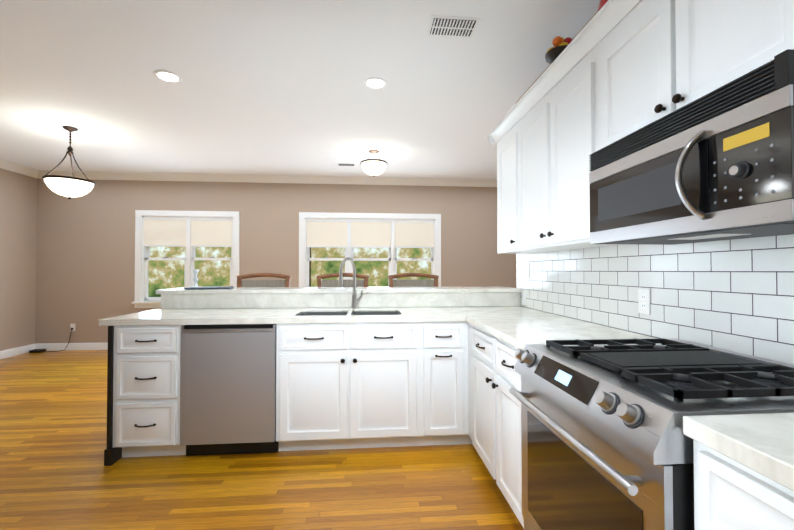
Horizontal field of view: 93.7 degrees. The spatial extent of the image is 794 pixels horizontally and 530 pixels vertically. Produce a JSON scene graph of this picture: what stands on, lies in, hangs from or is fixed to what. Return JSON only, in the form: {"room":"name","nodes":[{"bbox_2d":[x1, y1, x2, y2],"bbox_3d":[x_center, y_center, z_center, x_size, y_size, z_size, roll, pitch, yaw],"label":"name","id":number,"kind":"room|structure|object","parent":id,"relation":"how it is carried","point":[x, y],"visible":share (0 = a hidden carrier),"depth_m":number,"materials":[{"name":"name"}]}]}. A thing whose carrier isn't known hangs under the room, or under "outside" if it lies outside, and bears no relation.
{"room":"kitchen","nodes":[
{"label":"kitchen","id":0,"kind":"room"},
{"bbox_2d":[0,168,36,350],"bbox_3d":[-5.246,-0.126,1.403,0.150,2.740,8.600,0,-1,-5],"label":"wall","id":1,"kind":"structure","parent":0,"point":[18,213],"depth_m":5.39,"materials":[{"name":"beige paint"}]},
{"bbox_2d":[0,344,34,358],"bbox_3d":[-5.169,1.190,1.455,0.014,0.110,8.430,0,-1,-5],"label":"baseboard","id":2,"kind":"structure","parent":1,"relation":"attached to","point":[23,349],"depth_m":5.36,"materials":[{"name":"white wood"}]},
{"bbox_2d":[0,158,38,177],"bbox_3d":[-5.120,-1.443,1.453,0.105,0.105,8.340,0,-1,-5],"label":"crown molding","id":3,"kind":"structure","parent":1,"relation":"attached to","point":[4,164],"depth_m":5.35,"materials":[{"name":"white wood"}]},
{"bbox_2d":[0,350,523,529],"bbox_3d":[-0.846,1.301,1.817,8.990,0.100,8.750,0,-1,-5],"label":"floor","id":4,"kind":"structure","parent":0,"point":[56,473],"depth_m":2.17,"materials":[{"name":"brown wood"}]},
{"bbox_2d":[29,349,45,352],"bbox_3d":[-5.377,1.286,5.571,0.150,0.039,0.110,0,-1,-5],"label":"box","id":5,"kind":"object","parent":4,"relation":"on","point":[36,351],"visible":0.96,"depth_m":5.52,"materials":[{"name":"black plastic"}]},
{"bbox_2d":[103,325,185,465],"bbox_3d":[-1.635,0.827,2.679,0.436,0.873,0.637,0,-1,-5],"label":"base cabinet","id":6,"kind":"object","parent":4,"relation":"on","point":[143,362],"depth_m":2.37,"materials":[{"name":"white wood"}]},
{"bbox_2d":[180,324,276,455],"bbox_3d":[-1.117,0.828,2.704,0.590,0.864,0.612,0,-1,-5],"label":"dishwasher","id":7,"kind":"object","parent":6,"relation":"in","point":[227,388],"visible":0.9,"depth_m":2.41,"materials":[{"name":"grey metal"}]},
{"bbox_2d":[99,305,555,324],"bbox_3d":[-0.405,0.371,2.785,3.014,0.039,0.640,0,-1,-5],"label":"countertop","id":8,"kind":"structure","parent":6,"relation":"on","point":[402,312],"depth_m":2.56,"materials":[{"name":"white stone"}]},
{"bbox_2d":[159,293,519,308],"bbox_3d":[-0.413,0.295,3.112,2.977,0.119,0.012,0,-1,-5],"label":"backsplash","id":9,"kind":"structure","parent":8,"relation":"on","point":[168,300],"depth_m":3.08,"materials":[{"name":"white stone"}]},
{"bbox_2d":[339,257,362,308],"bbox_3d":[-0.365,0.144,2.963,0.181,0.417,0.251,0,-1,-5],"label":"faucet","id":10,"kind":"object","parent":8,"relation":"on","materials":[{"name":"silver metal"}]},
{"bbox_2d":[351,309,402,348],"bbox_3d":[-0.156,0.468,2.779,0.358,0.202,0.369,0,-1,-5],"label":"drawer","id":11,"kind":"object","parent":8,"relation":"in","point":[362,336],"depth_m":2.49,"materials":[{"name":"white wood"}]},
{"bbox_2d":[237,273,290,286],"bbox_3d":[-1.308,0.675,3.480,0.540,1.201,0.580,0,-1,-5],"label":"bar stool","id":12,"kind":"object","parent":4,"relation":"on","point":[262,283],"visible":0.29,"depth_m":3.73,"materials":[{"name":"brown wood"}]},
{"bbox_2d":[316,273,368,286],"bbox_3d":[-0.530,0.675,3.543,0.540,1.201,0.580,0,-1,-5],"label":"bar stool","id":13,"kind":"object","parent":4,"relation":"on","point":[335,283],"visible":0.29,"depth_m":3.79,"materials":[{"name":"brown wood"}]},
{"bbox_2d":[276,337,422,450],"bbox_3d":[-0.345,0.938,2.784,0.953,0.655,0.634,0,-1,-5],"label":"base cabinet","id":14,"kind":"object","parent":4,"relation":"on","point":[366,367],"depth_m":2.48,"materials":[{"name":"white wood"}]},
{"bbox_2d":[156,285,521,292],"bbox_3d":[-0.439,0.221,3.291,3.000,0.033,0.430,0,-1,-5],"label":"countertop","id":15,"kind":"structure","parent":14,"relation":"on","point":[499,289],"depth_m":3.12,"materials":[{"name":"white stone"}]},
{"bbox_2d":[192,269,199,286],"bbox_3d":[-1.784,0.121,3.298,0.080,0.165,0.080,0,-1,-5],"label":"candlestick","id":16,"kind":"object","parent":15,"relation":"on","point":[195,272],"visible":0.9,"depth_m":3.29,"materials":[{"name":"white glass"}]},
{"bbox_2d":[184,286,233,289],"bbox_3d":[-1.593,0.195,3.172,0.340,0.014,0.240,0,-1,-17],"label":"book","id":17,"kind":"object","parent":15,"relation":"on","point":[211,287],"visible":1,"depth_m":3.08,"materials":[{"name":"grey paper"}]},
{"bbox_2d":[388,273,438,286],"bbox_3d":[0.187,0.676,3.602,0.540,1.201,0.580,0,-1,-5],"label":"bar stool","id":18,"kind":"object","parent":4,"relation":"on","point":[414,283],"visible":0.23,"depth_m":3.86,"materials":[{"name":"brown wood"}]},
{"bbox_2d":[407,321,466,445],"bbox_3d":[0.278,0.829,2.837,0.297,0.873,0.634,0,-1,-5],"label":"base cabinet","id":19,"kind":"object","parent":4,"relation":"on","point":[443,344],"depth_m":2.53,"materials":[{"name":"white wood"}]},
{"bbox_2d":[467,323,471,443],"bbox_3d":[0.757,0.830,2.876,0.664,0.873,0.634,0,-1,-5],"label":"base cabinet","id":20,"kind":"object","parent":4,"relation":"on","point":[469,441],"depth_m":2.56,"materials":[{"name":"white wood"}]},
{"bbox_2d":[465,315,654,527],"bbox_3d":[0.820,0.797,2.080,0.687,0.914,1.001,0,-1,-5],"label":"base cabinet","id":21,"kind":"object","parent":4,"relation":"on","point":[495,343],"visible":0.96,"depth_m":1.94,"materials":[{"name":"white wood"}]},
{"bbox_2d":[465,315,654,349],"bbox_3d":[0.834,0.360,2.075,0.660,0.040,0.976,0,-1,-5],"label":"countertop","id":22,"kind":"structure","parent":21,"relation":"on","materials":[{"name":"stone"}]},
{"bbox_2d":[509,338,793,529],"bbox_3d":[0.857,0.769,1.197,0.747,0.944,0.750,0,-1,-5],"label":"range","id":23,"kind":"object","parent":4,"relation":"on","point":[606,443],"visible":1,"depth_m":1.04,"materials":[{"name":"silver metal"}]},
{"bbox_2d":[683,432,793,529],"bbox_3d":[0.955,0.796,0.569,0.645,0.873,0.490,0,-1,-5],"label":"base cabinet","id":24,"kind":"object","parent":4,"relation":"on","point":[743,471],"depth_m":0.69,"materials":[{"name":"white wood"}]},
{"bbox_2d":[683,412,793,483],"bbox_3d":[1.009,0.328,-0.063,0.660,0.039,1.772,0,-1,-5],"label":"countertop","id":25,"kind":"structure","parent":24,"relation":"on","point":[766,440],"depth_m":0.70,"materials":[{"name":"white stone"}]},
{"bbox_2d":[35,179,515,343],"bbox_3d":[-1.197,-0.056,6.123,8.990,2.740,0.150,0,-1,-5],"label":"wall","id":26,"kind":"structure","parent":0,"point":[85,264],"depth_m":5.92,"materials":[{"name":"beige paint"}]},
{"bbox_2d":[35,342,107,350],"bbox_3d":[-1.190,1.258,6.022,8.690,0.110,0.014,0,-1,-5],"label":"baseboard","id":27,"kind":"structure","parent":26,"relation":"attached to","point":[48,347],"depth_m":5.71,"materials":[{"name":"white wood"}]},
{"bbox_2d":[70,324,74,330],"bbox_3d":[-4.982,0.958,5.708,0.072,0.116,0.030,0,-1,-5],"label":"outlet","id":28,"kind":"object","parent":26,"relation":"attached to","point":[72,327],"visible":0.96,"depth_m":5.72,"materials":[{"name":"white plastic"}]},
{"bbox_2d":[132,210,239,307],"bbox_3d":[-3.303,-0.091,5.924,1.609,1.525,0.205,0,-1,-5],"label":"window","id":29,"kind":"structure","parent":26,"relation":"in","point":[142,299],"depth_m":5.87,"materials":[{"name":"white wood"}]},
{"bbox_2d":[144,217,185,246],"bbox_3d":[-3.650,-0.517,5.872,0.639,0.455,0.031,0,-1,-5],"label":"window blind","id":30,"kind":"object","parent":29,"relation":"attached to","point":[164,232],"visible":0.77,"depth_m":5.86,"materials":[{"name":"white fabric"}]},
{"bbox_2d":[190,218,231,246],"bbox_3d":[-2.951,-0.516,5.929,0.639,0.455,0.031,0,-1,-5],"label":"window blind","id":31,"kind":"object","parent":29,"relation":"attached to","point":[211,232],"visible":0.96,"depth_m":5.92,"materials":[{"name":"white fabric"}]},
{"bbox_2d":[37,170,496,186],"bbox_3d":[-1.186,-1.375,6.016,8.690,0.105,0.105,0,-1,-5],"label":"crown molding","id":32,"kind":"structure","parent":26,"relation":"attached to","point":[103,175],"depth_m":5.95,"materials":[{"name":"white wood"}]},
{"bbox_2d":[299,212,440,286],"bbox_3d":[-0.429,-0.088,6.159,2.361,1.525,0.205,0,-1,-5],"label":"window","id":33,"kind":"structure","parent":26,"relation":"in","point":[392,259],"depth_m":6.12,"materials":[{"name":"white wood"}]},
{"bbox_2d":[306,219,346,247],"bbox_3d":[-1.143,-0.514,6.077,0.656,0.455,0.031,0,-1,-5],"label":"window blind","id":34,"kind":"object","parent":33,"relation":"attached to","point":[326,233],"visible":0.94,"depth_m":6.07,"materials":[{"name":"white fabric"}]},
{"bbox_2d":[351,220,390,247],"bbox_3d":[-0.427,-0.513,6.135,0.656,0.455,0.031,0,-1,-5],"label":"window blind","id":35,"kind":"object","parent":33,"relation":"attached to","point":[370,233],"visible":1,"depth_m":6.13,"materials":[{"name":"white fabric"}]},
{"bbox_2d":[395,220,433,247],"bbox_3d":[0.289,-0.512,6.194,0.656,0.455,0.031,0,-1,-5],"label":"window blind","id":36,"kind":"object","parent":33,"relation":"attached to","point":[414,234],"visible":0.94,"depth_m":6.19,"materials":[{"name":"white fabric"}]},
{"bbox_2d":[0,0,599,178],"bbox_3d":[-0.846,-1.539,1.859,8.990,0.100,8.750,0,-1,-5],"label":"ceiling","id":37,"kind":"structure","parent":0,"point":[271,87],"depth_m":3.00,"materials":[{"name":"white paint"}]},
{"bbox_2d":[42,126,95,199],"bbox_3d":[-3.471,-1.075,3.951,0.434,0.766,0.434,0,-1,-5],"label":"pendant light","id":38,"kind":"object","parent":37,"relation":"hanging from","point":[69,187],"visible":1,"depth_m":3.86,"materials":[{"name":"white glass"}]},
{"bbox_2d":[153,70,181,82],"bbox_3d":[-1.790,-1.469,2.910,0.196,0.008,0.196,0,-1,-5],"label":"recessed light","id":39,"kind":"object","parent":37,"relation":"in","point":[167,76],"visible":1,"depth_m":2.91,"materials":[{"name":"white glass"}]},
{"bbox_2d":[337,163,355,165],"bbox_3d":[-0.723,-1.434,5.319,0.260,0.008,0.130,0,-1,-5],"label":"ceiling vent","id":40,"kind":"object","parent":37,"relation":"in","point":[346,164],"visible":1,"depth_m":5.30,"materials":[{"name":"white metal"}]},
{"bbox_2d":[360,149,386,175],"bbox_3d":[-0.293,-1.282,4.725,0.342,0.328,0.342,0,-1,-5],"label":"flush-mount light","id":41,"kind":"object","parent":37,"relation":"attached to","point":[373,167],"visible":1,"depth_m":4.63,"materials":[{"name":"white glass"}]},
{"bbox_2d":[363,77,387,88],"bbox_3d":[-0.173,-1.468,3.012,0.196,0.008,0.196,0,-1,-5],"label":"recessed light","id":42,"kind":"object","parent":37,"relation":"in","point":[375,83],"visible":1,"depth_m":3.00,"materials":[{"name":"white glass"}]},
{"bbox_2d":[426,15,480,37],"bbox_3d":[0.345,-1.477,2.317,0.300,0.009,0.190,0,-1,-5],"label":"ceiling vent","id":43,"kind":"object","parent":37,"relation":"in","point":[452,26],"visible":1,"depth_m":2.31,"materials":[{"name":"white metal"}]},
{"bbox_2d":[291,325,350,348],"bbox_3d":[-0.545,0.468,2.747,0.358,0.202,0.369,0,-1,-5],"label":"drawer","id":44,"kind":"object","parent":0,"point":[302,336],"depth_m":2.46,"materials":[{"name":"white wood"}]},
{"bbox_2d":[516,10,597,287],"bbox_3d":[2.525,-0.137,0.669,2.461,2.740,5.570,0,-1,-5],"label":"wall","id":45,"kind":"structure","parent":0,"point":[532,84],"depth_m":2.87,"materials":[{"name":"beige paint"}]},
{"bbox_2d":[491,120,542,253],"bbox_3d":[0.957,-0.550,2.794,0.301,0.910,0.440,0,-1,-5],"label":"upper cabinet","id":46,"kind":"object","parent":45,"relation":"attached to","point":[505,141],"depth_m":2.78,"materials":[{"name":"white wood"}]},
{"bbox_2d":[515,40,620,251],"bbox_3d":[1.010,-0.559,2.144,0.301,0.910,0.864,0,-1,-5],"label":"upper cabinet","id":47,"kind":"object","parent":45,"relation":"attached to","point":[553,129],"depth_m":2.04,"materials":[{"name":"white wood"}]},
{"bbox_2d":[545,36,571,63],"bbox_3d":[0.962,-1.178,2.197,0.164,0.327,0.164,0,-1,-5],"label":"fruit bowl","id":48,"kind":"object","parent":47,"relation":"on","point":[560,45],"visible":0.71,"depth_m":2.15,"materials":[{"name":"black ceramic"}]},
{"bbox_2d":[598,0,607,10],"bbox_3d":[1.031,-1.208,1.782,0.140,0.375,0.140,0,-1,-5],"label":"vase","id":49,"kind":"object","parent":47,"relation":"on","point":[601,3],"visible":0.04,"depth_m":1.77,"materials":[{"name":"red ceramic"}]},
{"bbox_2d":[516,234,793,364],"bbox_3d":[1.296,-0.320,0.561,0.006,1.316,5.550,0,-1,-5],"label":"tile backsplash","id":50,"kind":"structure","parent":45,"relation":"attached to","point":[735,295],"depth_m":1.57,"materials":[{"name":"white tile"}]},
{"bbox_2d":[522,291,525,304],"bbox_3d":[1.076,0.280,3.158,0.007,0.116,0.072,0,-1,-5],"label":"outlet","id":51,"kind":"object","parent":50,"relation":"attached to","point":[523,297],"visible":1,"depth_m":3.15,"materials":[{"name":"white plastic"}]},
{"bbox_2d":[638,289,650,313],"bbox_3d":[1.188,0.175,1.789,0.007,0.116,0.072,0,-1,-5],"label":"outlet","id":52,"kind":"object","parent":50,"relation":"attached to","point":[644,301],"visible":1,"depth_m":1.78,"materials":[{"name":"white plastic"}]},
{"bbox_2d":[591,0,793,153],"bbox_3d":[1.081,-0.756,1.289,0.301,0.542,0.857,0,-1,-5],"label":"upper cabinet","id":53,"kind":"object","parent":45,"relation":"attached to","point":[616,70],"depth_m":1.27,"materials":[{"name":"white wood"}]},
{"bbox_2d":[589,49,793,244],"bbox_3d":[1.015,-0.288,1.234,0.436,0.391,0.763,0,-1,-5],"label":"microwave","id":54,"kind":"object","parent":53,"relation":"attached to","point":[717,164],"visible":1,"depth_m":1.05,"materials":[{"name":"silver metal"}]},
{"label":"outside","id":55,"kind":"structure","parent":0,"visible":0},
{"bbox_2d":[148,247,430,296],"bbox_3d":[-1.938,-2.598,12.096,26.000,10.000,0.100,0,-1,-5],"label":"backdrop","id":56,"kind":"structure","parent":55,"point":[166,274],"depth_m":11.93,"materials":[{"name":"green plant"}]}
]}

